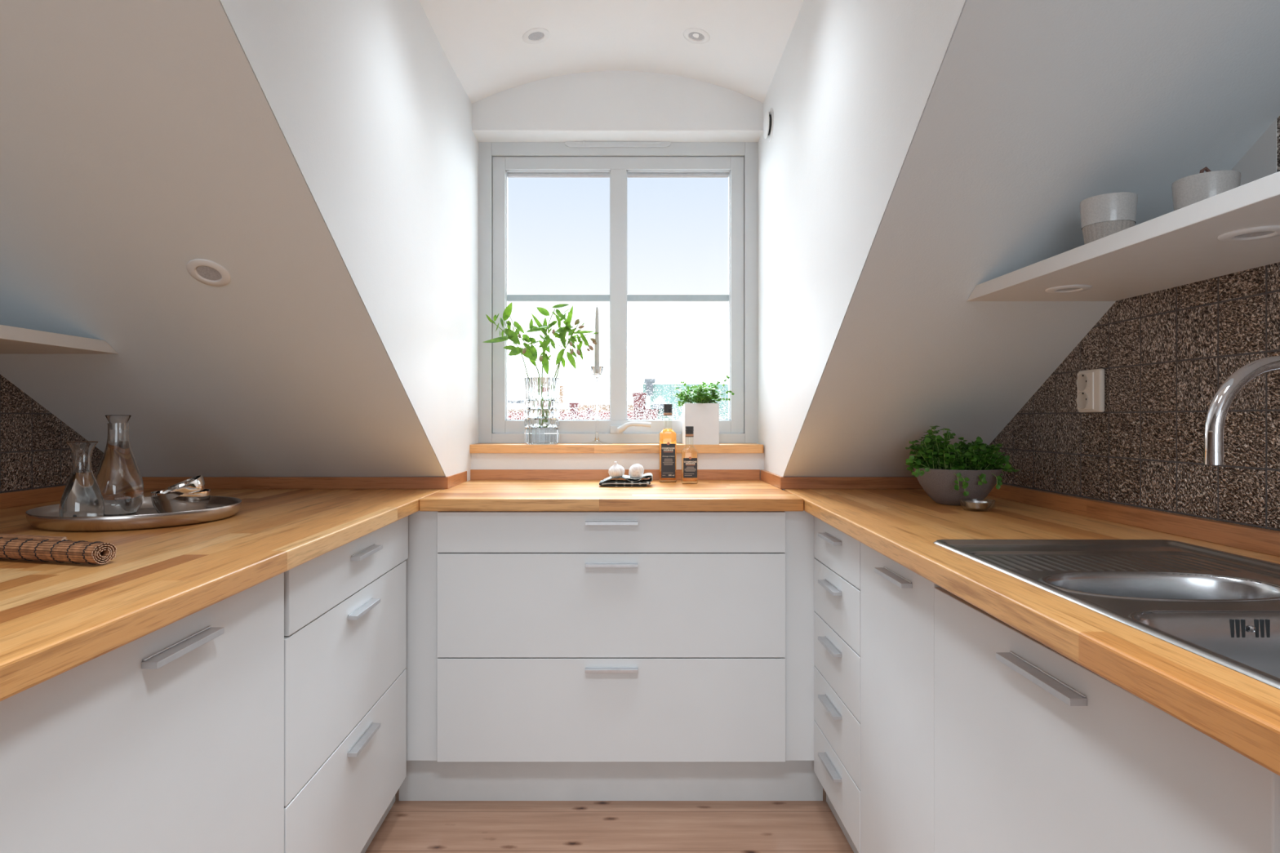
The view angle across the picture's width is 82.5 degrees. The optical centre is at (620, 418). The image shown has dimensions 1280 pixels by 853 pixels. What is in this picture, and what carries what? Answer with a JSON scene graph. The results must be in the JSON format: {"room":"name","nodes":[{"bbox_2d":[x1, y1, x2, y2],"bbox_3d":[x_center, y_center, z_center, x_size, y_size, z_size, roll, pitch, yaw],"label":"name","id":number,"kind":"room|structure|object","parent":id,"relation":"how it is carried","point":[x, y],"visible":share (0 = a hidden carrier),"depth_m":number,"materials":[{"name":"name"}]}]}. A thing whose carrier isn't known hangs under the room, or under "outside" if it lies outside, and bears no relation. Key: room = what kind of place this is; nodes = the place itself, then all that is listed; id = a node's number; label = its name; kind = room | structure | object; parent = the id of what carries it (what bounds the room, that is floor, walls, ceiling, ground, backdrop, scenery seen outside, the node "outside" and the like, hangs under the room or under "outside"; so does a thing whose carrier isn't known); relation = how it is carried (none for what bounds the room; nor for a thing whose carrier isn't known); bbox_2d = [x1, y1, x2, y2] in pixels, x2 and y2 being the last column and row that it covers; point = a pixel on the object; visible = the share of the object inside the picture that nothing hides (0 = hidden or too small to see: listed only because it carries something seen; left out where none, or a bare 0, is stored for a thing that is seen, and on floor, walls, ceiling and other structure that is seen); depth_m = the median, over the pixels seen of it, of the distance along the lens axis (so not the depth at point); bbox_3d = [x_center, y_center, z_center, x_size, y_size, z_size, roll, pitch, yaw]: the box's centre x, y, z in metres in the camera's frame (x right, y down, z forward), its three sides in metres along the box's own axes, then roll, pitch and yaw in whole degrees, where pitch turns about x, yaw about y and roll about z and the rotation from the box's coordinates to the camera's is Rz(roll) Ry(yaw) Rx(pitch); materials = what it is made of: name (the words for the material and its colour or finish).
{"room":"attic kitchen","nodes":[
{"label":"attic kitchen","id":0,"kind":"room"},
{"bbox_2d":[0,374,103,493],"bbox_3d":[-1.635,-0.173,-0.400,0.120,2.600,5.800,0,0,0],"label":"wall","id":1,"kind":"structure","parent":0,"point":[35,453],"depth_m":1.95,"materials":[{"name":"brown tile"}]},
{"bbox_2d":[0,485,65,508],"bbox_3d":[-1.569,0.208,1.005,0.012,0.039,2.710,0,0,0],"label":"trim","id":2,"kind":"structure","parent":1,"relation":"attached to","point":[20,498],"depth_m":1.93,"materials":[{"name":"brown wood"}]},
{"bbox_2d":[0,324,118,354],"bbox_3d":[-1.397,-0.172,0.711,0.352,0.028,2.122,0,0,0],"label":"wall shelf","id":3,"kind":"object","parent":1,"relation":"attached to","point":[13,340],"visible":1,"depth_m":1.61,"materials":[{"name":"white wood"}]},
{"bbox_2d":[0,0,445,476],"bbox_3d":[-1.122,-0.656,1.058,1.106,1.689,2.816,0,0,0],"label":"ceiling","id":4,"kind":"structure","parent":0,"point":[140,140],"depth_m":1.48,"materials":[{"name":"white paint"}]},
{"bbox_2d":[186,258,231,286],"bbox_3d":[-0.860,-0.304,1.522,0.083,0.044,0.072,0,0,3],"label":"recessed light","id":5,"kind":"object","parent":4,"relation":"in","point":[206,272],"visible":1,"depth_m":1.52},
{"bbox_2d":[219,0,478,511],"bbox_3d":[-0.579,-0.473,1.300,0.055,2.200,3.300,0,0,0],"label":"wall","id":6,"kind":"structure","parent":0,"point":[366,98],"depth_m":1.83,"materials":[{"name":"white paint"}]},
{"bbox_2d":[448,471,466,488],"bbox_3d":[-0.568,0.208,2.537,0.016,0.039,0.326,0,0,0],"label":"trim","id":7,"kind":"structure","parent":6,"relation":"attached to","point":[456,479],"depth_m":2.50,"materials":[{"name":"brown wood"}]},
{"bbox_2d":[364,787,853,852],"bbox_3d":[-0.250,1.177,-0.425,3.100,0.100,5.750,0,0,0],"label":"floor","id":8,"kind":"structure","parent":0,"point":[409,826],"depth_m":2.01,"materials":[{"name":"brown wood"}]},
{"bbox_2d":[0,572,284,852],"bbox_3d":[-1.052,0.641,1.012,0.926,0.755,0.624,0,0,0],"label":"base cabinet","id":9,"kind":"object","parent":8,"relation":"on","point":[171,739],"visible":0.89,"depth_m":0.97,"materials":[{"name":"white paint"}]},
{"bbox_2d":[284,515,408,852],"bbox_3d":[-1.051,0.641,1.710,0.928,0.755,0.757,0,0,0],"label":"base cabinet","id":10,"kind":"object","parent":8,"relation":"on","point":[345,606],"visible":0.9,"depth_m":1.60,"materials":[{"name":"white paint"}]},
{"bbox_2d":[360,795,395,852],"bbox_3d":[-0.673,1.073,0.925,0.016,0.107,2.450,0,0,0],"label":"plinth","id":11,"kind":"object","parent":8,"relation":"on","point":[365,848],"visible":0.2,"depth_m":2.00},
{"bbox_2d":[399,510,822,800],"bbox_3d":[-0.030,0.696,2.359,1.250,0.863,0.582,0,0,0],"label":"base cabinet","id":12,"kind":"object","parent":8,"relation":"on","point":[562,636],"depth_m":2.09,"materials":[{"name":"white paint"}]},
{"bbox_2d":[419,480,804,511],"bbox_3d":[-0.027,0.245,2.393,1.094,0.036,0.646,0,0,0],"label":"countertop","id":13,"kind":"structure","parent":12,"relation":"on","point":[471,495],"depth_m":2.13,"materials":[{"name":"brown wood"}]},
{"bbox_2d":[599,472,653,486],"bbox_3d":[0.018,0.207,2.486,0.185,0.038,0.120,0,0,0],"label":"tea towel","id":14,"kind":"object","parent":13,"relation":"on","point":[628,482],"visible":0.94,"depth_m":2.44,"materials":[{"name":"grey fabric"}]},
{"bbox_2d":[608,461,624,479],"bbox_3d":[-0.015,0.174,2.465,0.056,0.059,0.056,0,0,0],"label":"garlic bulb","id":15,"kind":"object","parent":14,"relation":"on","point":[616,470],"visible":0.88,"depth_m":2.45,"materials":[{"name":"white food"}]},
{"bbox_2d":[628,463,644,478],"bbox_3d":[0.052,0.178,2.467,0.052,0.053,0.053,0,0,0],"label":"garlic bulb","id":16,"kind":"object","parent":14,"relation":"on","point":[636,471],"visible":0.97,"depth_m":2.45,"materials":[{"name":"white food"}]},
{"bbox_2d":[658,404,676,482],"bbox_3d":[0.168,0.087,2.622,0.064,0.280,0.065,0,0,0],"label":"vinegar bottle","id":17,"kind":"object","parent":13,"relation":"on","point":[668,437],"visible":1,"depth_m":2.59,"materials":[{"name":"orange glass"}]},
{"bbox_2d":[680,426,697,484],"bbox_3d":[0.241,0.127,2.561,0.058,0.201,0.059,0,0,0],"label":"vinegar bottle","id":18,"kind":"object","parent":13,"relation":"on","point":[689,457],"visible":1,"depth_m":2.54,"materials":[{"name":"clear glass"}]},
{"bbox_2d":[813,516,860,852],"bbox_3d":[0.794,0.641,1.903,0.518,0.755,0.406,0,0,0],"label":"base cabinet","id":19,"kind":"object","parent":8,"relation":"on","point":[837,562],"visible":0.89,"depth_m":1.86,"materials":[{"name":"white paint"}]},
{"bbox_2d":[826,794,858,852],"bbox_3d":[0.613,1.073,0.925,0.016,0.107,2.450,0,0,0],"label":"plinth","id":20,"kind":"object","parent":8,"relation":"on","point":[830,805],"visible":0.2,"depth_m":2.00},
{"bbox_2d":[860,542,941,852],"bbox_3d":[0.794,0.641,1.497,0.518,0.755,0.399,0,0,0],"label":"base cabinet","id":21,"kind":"object","parent":8,"relation":"on","point":[897,602],"visible":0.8,"depth_m":1.48,"materials":[{"name":"white paint"}]},
{"bbox_2d":[933,587,1279,852],"bbox_3d":[0.793,0.683,0.958,0.519,0.768,0.673,0,0,0],"label":"base cabinet","id":22,"kind":"object","parent":8,"relation":"on","point":[1036,751],"visible":0.91,"depth_m":0.92,"materials":[{"name":"white paint"}]},
{"bbox_3d":[-1.052,0.642,0.183,0.925,0.755,1.027,0,0,0],"label":"cabinet","id":23,"kind":"object","parent":8,"relation":"on","visible":0},
{"bbox_2d":[0,488,442,702],"bbox_3d":[-1.075,0.245,1.005,1.001,0.036,2.710,0,0,0],"label":"countertop","id":24,"kind":"structure","parent":23,"relation":"on","point":[56,618],"depth_m":1.11,"materials":[{"name":"brown wood"}]},
{"bbox_2d":[0,533,116,564],"bbox_3d":[-0.960,0.208,1.183,0.340,0.036,0.072,0,0,14],"label":"bamboo mat","id":25,"kind":"object","parent":24,"relation":"on","point":[12,547],"visible":1,"depth_m":1.14,"materials":[{"name":"brown wood"}]},
{"bbox_2d":[25,495,242,531],"bbox_3d":[-1.084,0.211,1.647,0.405,0.032,0.405,0,0,0],"label":"round tray","id":26,"kind":"object","parent":24,"relation":"on","point":[218,508],"visible":0.72,"depth_m":1.50,"materials":[{"name":"metal"}]},
{"bbox_2d":[58,440,105,516],"bbox_3d":[-1.171,0.137,1.585,0.081,0.174,0.082,0,0,0],"label":"glass carafe","id":27,"kind":"object","parent":26,"relation":"on","point":[82,496],"visible":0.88,"depth_m":1.57,"materials":[{"name":"clear glass"}]},
{"bbox_2d":[94,415,144,516],"bbox_3d":[-1.173,0.108,1.702,0.102,0.232,0.102,0,0,43],"label":"glass carafe","id":28,"kind":"object","parent":26,"relation":"on","point":[118,477],"visible":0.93,"depth_m":1.68,"materials":[{"name":"clear glass"}]},
{"bbox_2d":[150,488,210,513],"bbox_3d":[-0.996,0.194,1.652,0.117,0.060,0.117,0,0,-43],"label":"steel bowl","id":29,"kind":"object","parent":26,"relation":"on","point":[184,502],"visible":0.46,"depth_m":1.61,"materials":[{"name":"silver metal"}]},
{"bbox_2d":[151,475,204,501],"bbox_3d":[-0.998,0.167,1.643,0.107,0.076,0.105,0,0,27],"label":"steel bowl","id":30,"kind":"object","parent":29,"relation":"in","point":[195,484],"visible":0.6,"depth_m":1.62,"materials":[{"name":"silver metal"}]},
{"bbox_2d":[418,0,804,103],"bbox_3d":[-0.015,-1.296,1.300,1.127,0.253,3.300,0,0,0],"label":"ceiling","id":31,"kind":"structure","parent":0,"point":[482,41],"depth_m":2.41,"materials":[{"name":"paint"}]},
{"bbox_2d":[522,27,549,44],"bbox_3d":[-0.283,-1.273,2.424,0.090,0.022,0.092,0,0,-14],"label":"recessed light","id":32,"kind":"object","parent":31,"relation":"in","point":[535,35],"visible":1,"depth_m":2.42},
{"bbox_2d":[683,27,710,44],"bbox_3d":[0.252,-1.276,2.429,0.091,0.022,0.092,0,0,21],"label":"recessed light","id":33,"kind":"object","parent":31,"relation":"in","point":[688,33],"visible":1,"depth_m":2.43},
{"bbox_2d":[471,70,764,481],"bbox_3d":[-0.015,-0.373,2.831,1.170,2.000,0.238,0,0,0],"label":"wall","id":34,"kind":"structure","parent":0,"point":[618,105],"depth_m":2.73,"materials":[{"name":"white paint"}]},
{"bbox_2d":[470,469,759,479],"bbox_3d":[-0.022,0.208,2.711,1.076,0.039,0.014,0,0,0],"label":"trim","id":35,"kind":"structure","parent":34,"relation":"attached to","point":[475,474],"depth_m":2.70,"materials":[{"name":"brown wood"}]},
{"bbox_2d":[470,141,763,453],"bbox_3d":[-0.013,-0.480,2.812,1.115,1.214,0.235,0,0,0],"label":"window","id":36,"kind":"structure","parent":34,"relation":"in","point":[618,161],"depth_m":2.85,"materials":[{"name":"paint"}]},
{"bbox_2d":[524,377,559,444],"bbox_3d":[-0.299,-0.030,2.768,0.136,0.250,0.136,0,0,0],"label":"crystal vase","id":37,"kind":"object","parent":36,"relation":"on","point":[541,404],"visible":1,"depth_m":2.71,"materials":[{"name":"clear glass"}]},
{"bbox_2d":[483,302,597,377],"bbox_3d":[-0.296,-0.205,2.744,0.433,0.460,0.097,0,0,0],"label":"leafy branches","id":38,"kind":"object","parent":37,"relation":"in","point":[529,352],"visible":0.97,"depth_m":2.73,"materials":[{"name":"green plant"}]},
{"bbox_2d":[581,366,613,444],"bbox_3d":[-0.091,-0.052,2.768,0.120,0.294,0.120,0,0,0],"label":"glass candlestick","id":39,"kind":"object","parent":36,"relation":"on","point":[597,371],"visible":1,"depth_m":2.76,"materials":[{"name":"clear glass"}]},
{"bbox_2d":[594,303,599,366],"bbox_3d":[-0.091,-0.305,2.768,0.020,0.267,0.020,0,0,0],"label":"taper candle","id":40,"kind":"object","parent":39,"relation":"in","point":[597,320],"visible":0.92,"depth_m":2.76,"materials":[{"name":"grey wax"}]},
{"bbox_2d":[564,141,671,147],"bbox_3d":[-0.012,-1.070,2.836,0.413,0.027,0.017,0,0,0],"label":"vent","id":41,"kind":"object","parent":36,"relation":"attached to","point":[567,144],"depth_m":2.83,"materials":[{"name":"white plastic"}]},
{"bbox_2d":[682,403,719,444],"bbox_3d":[0.301,0.019,2.770,0.127,0.154,0.127,0,0,0],"label":"square planter","id":42,"kind":"object","parent":36,"relation":"on","point":[704,417],"visible":0.93,"depth_m":2.71,"materials":[{"name":"ceramic"}]},
{"bbox_2d":[673,375,734,408],"bbox_3d":[0.300,-0.101,2.768,0.197,0.128,0.202,0,0,-30],"label":"potted herb","id":43,"kind":"object","parent":42,"relation":"in","point":[702,396],"visible":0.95,"depth_m":2.75,"materials":[{"name":"green plant"}]},
{"bbox_2d":[757,0,965,511],"bbox_3d":[0.524,-0.473,1.300,0.040,2.200,3.301,0,0,1],"label":"wall","id":44,"kind":"structure","parent":0,"point":[850,89],"depth_m":1.82,"materials":[{"name":"white paint"}]},
{"bbox_2d":[763,107,773,142],"bbox_3d":[0.518,-1.038,2.575,0.022,0.112,0.112,0,0,0],"label":"valve","id":45,"kind":"object","parent":44,"relation":"attached to","point":[768,124],"visible":1,"depth_m":2.55,"materials":[{"name":"white plastic"}]},
{"bbox_2d":[760,469,781,488],"bbox_3d":[0.526,0.208,2.537,0.019,0.039,0.326,0,0,0],"label":"trim","id":46,"kind":"structure","parent":44,"relation":"attached to","point":[767,477],"depth_m":2.52,"materials":[{"name":"brown wood"}]},
{"bbox_2d":[783,0,1279,476],"bbox_3d":[0.839,-0.687,1.058,0.729,1.751,2.816,0,0,0],"label":"ceiling","id":47,"kind":"structure","parent":0,"point":[1034,110],"depth_m":1.33,"materials":[{"name":"white paint"}]},
{"bbox_2d":[988,115,1279,531],"bbox_3d":[1.162,-0.173,-0.400,0.121,2.600,5.800,0,0,0],"label":"wall","id":48,"kind":"structure","parent":0,"point":[1165,355],"depth_m":1.46,"materials":[{"name":"brown tile"}]},
{"bbox_2d":[1076,368,1104,412],"bbox_3d":[1.094,-0.065,1.700,0.018,0.100,0.083,0,0,0],"label":"wall outlet","id":49,"kind":"object","parent":48,"relation":"attached to","point":[1090,383],"visible":1,"depth_m":1.69,"materials":[{"name":"beige plastic"}]},
{"bbox_2d":[1076,373,1088,391],"bbox_3d":[1.086,-0.086,1.718,0.002,0.041,0.041,0,0,0],"label":"socket","id":50,"kind":"object","parent":49,"relation":"attached to","point":[1082,379],"depth_m":1.72,"materials":[{"name":"plastic"}]},
{"bbox_2d":[1076,391,1088,408],"bbox_3d":[1.086,-0.044,1.718,0.002,0.041,0.041,0,0,0],"label":"socket","id":51,"kind":"object","parent":49,"relation":"attached to","point":[1082,397],"depth_m":1.72,"materials":[{"name":"plastic"}]},
{"bbox_2d":[966,171,1279,301],"bbox_3d":[0.935,-0.276,0.637,0.332,0.028,1.974,0,0,0],"label":"wall shelf","id":52,"kind":"object","parent":48,"relation":"attached to","point":[1180,246],"visible":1,"depth_m":1.18,"materials":[{"name":"white wood"}]},
{"bbox_2d":[1044,284,1092,293],"bbox_3d":[0.897,-0.260,1.463,0.080,0.004,0.080,0,0,0],"label":"recessed light","id":53,"kind":"object","parent":52,"relation":"attached to","point":[1068,288],"visible":1,"depth_m":1.46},
{"bbox_2d":[1079,191,1137,244],"bbox_3d":[0.872,-0.341,1.305,0.087,0.103,0.087,0,0,0],"label":"ceramic cup","id":54,"kind":"object","parent":52,"relation":"on","point":[1102,215],"visible":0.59,"depth_m":1.27,"materials":[{"name":"white ceramic"}]},
{"bbox_2d":[1171,166,1240,210],"bbox_3d":[0.958,-0.351,1.195,0.089,0.124,0.089,0,0,0],"label":"ceramic jar","id":55,"kind":"object","parent":52,"relation":"on","point":[1190,189],"visible":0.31,"depth_m":1.17,"materials":[{"name":"white ceramic"}]},
{"bbox_2d":[1217,225,1279,241],"bbox_3d":[0.892,-0.260,1.027,0.080,0.004,0.080,0,0,0],"label":"recessed light","id":56,"kind":"object","parent":52,"relation":"attached to","point":[1262,232],"visible":1,"depth_m":1.03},
{"bbox_2d":[987,483,1279,556],"bbox_3d":[1.093,0.208,1.005,0.021,0.039,2.710,0,0,0],"label":"trim","id":57,"kind":"structure","parent":48,"relation":"attached to","point":[1266,541],"depth_m":1.47,"materials":[{"name":"brown wood"}]},
{"bbox_3d":[0.799,0.642,0.144,0.507,0.754,0.948,0,0,0],"label":"cabinet","id":58,"kind":"object","parent":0,"visible":0},
{"bbox_2d":[784,488,1279,776],"bbox_3d":[0.781,0.245,1.005,0.644,0.036,2.710,0,0,0],"label":"countertop","id":59,"kind":"structure","parent":58,"relation":"on","point":[1241,712],"depth_m":0.95,"materials":[{"name":"brown wood"}]},
{"bbox_2d":[912,466,1002,506],"bbox_3d":[0.897,0.178,1.950,0.221,0.098,0.219,0,0,0],"label":"stone bowl","id":60,"kind":"object","parent":59,"relation":"on","point":[939,485],"visible":0.73,"depth_m":1.88,"materials":[{"name":"stone"}]},
{"bbox_2d":[905,425,1021,496],"bbox_3d":[0.886,0.107,1.940,0.284,0.176,0.261,0,0,-29],"label":"potted plant","id":61,"kind":"object","parent":60,"relation":"in","point":[931,454],"visible":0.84,"depth_m":1.89,"materials":[{"name":"green plant"}]},
{"bbox_2d":[959,497,995,511],"bbox_3d":[0.881,0.214,1.805,0.081,0.026,0.081,0,0,0],"label":"tealight holder","id":62,"kind":"object","parent":59,"relation":"on","point":[975,504],"visible":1,"depth_m":1.79,"materials":[{"name":"metal"}]},
{"bbox_2d":[964,500,989,509],"bbox_3d":[0.881,0.213,1.805,0.054,0.016,0.054,0,0,0],"label":"metal cup","id":63,"kind":"object","parent":62,"relation":"on","point":[975,504],"depth_m":1.79,"materials":[{"name":"metal"}]},
{"bbox_2d":[933,539,1279,688],"bbox_3d":[0.780,0.301,0.701,0.485,0.157,1.325,0,0,0],"label":"sink","id":64,"kind":"object","parent":59,"relation":"in","point":[1221,607],"visible":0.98,"depth_m":1.07,"materials":[{"name":"metal"}]},
{"bbox_2d":[1204,355,1279,465],"bbox_3d":[0.900,0.072,0.959,0.228,0.315,0.111,0,0,0],"label":"kitchen faucet","id":65,"kind":"object","parent":59,"relation":"on","point":[1214,454],"visible":1,"depth_m":0.97,"materials":[{"name":"silver metal"}]},
{"bbox_3d":[-1.087,0.627,2.418,0.975,1.000,0.096,0,0,0],"label":"wall","id":66,"kind":"structure","parent":0,"visible":0},
{"bbox_2d":[142,476,448,488],"bbox_3d":[-1.061,0.208,2.366,1.003,0.039,0.016,0,0,0],"label":"trim","id":67,"kind":"structure","parent":66,"relation":"attached to","point":[149,482],"depth_m":2.36,"materials":[{"name":"brown wood"}]},
{"bbox_3d":[0.831,0.627,2.418,0.543,1.000,0.096,0,0,0],"label":"wall","id":68,"kind":"structure","parent":0,"visible":0},
{"bbox_2d":[779,476,923,488],"bbox_3d":[0.800,0.208,2.366,0.567,0.039,0.016,0,0,0],"label":"trim","id":69,"kind":"structure","parent":68,"relation":"attached to","point":[785,482],"depth_m":2.36,"materials":[{"name":"brown wood"}]},
{"label":"outside","id":70,"kind":"structure","parent":0,"visible":0},
{"bbox_3d":[0.000,15.177,61.800,120.000,0.100,116.400,0,0,0],"label":"ground","id":71,"kind":"structure","parent":70,"visible":0},
{"bbox_2d":[507,398,525,403],"bbox_3d":[-10.410,6.444,79.000,6.357,17.366,8.400,0,0,0],"label":"apartment building","id":72,"kind":"structure","parent":71,"relation":"on","point":[515,401],"depth_m":75.01,"materials":[{"name":"white"}]},
{"bbox_2d":[507,403,570,412],"bbox_3d":[-4.174,7.157,38.000,3.321,15.939,8.400,0,0,0],"label":"apartment building","id":73,"kind":"structure","parent":71,"relation":"on","point":[567,407],"depth_m":35.19,"materials":[{"name":"white"}]},
{"bbox_2d":[559,382,565,403],"bbox_3d":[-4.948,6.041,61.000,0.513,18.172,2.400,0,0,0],"label":"apartment building","id":74,"kind":"structure","parent":71,"relation":"on","point":[561,390],"depth_m":60.01,"materials":[{"name":"white"}]},
{"bbox_2d":[507,392,658,419],"bbox_3d":[-0.935,7.375,11.740,2.930,15.503,2.920,0,0,0],"label":"building","id":75,"kind":"structure","parent":71,"relation":"on","point":[640,404],"depth_m":10.60,"materials":[{"name":"tile"}]},
{"bbox_2d":[570,400,633,412],"bbox_3d":[-0.961,6.946,50.000,4.937,16.363,8.400,0,0,0],"label":"apartment building","id":76,"kind":"structure","parent":71,"relation":"on","point":[580,402],"depth_m":46.00,"materials":[{"name":"white"}]},
{"bbox_2d":[639,378,728,419],"bbox_3d":[3.949,7.068,19.315,6.800,16.119,5.770,0,0,0],"label":"building","id":77,"kind":"structure","parent":71,"relation":"on","point":[664,394],"depth_m":17.97,"materials":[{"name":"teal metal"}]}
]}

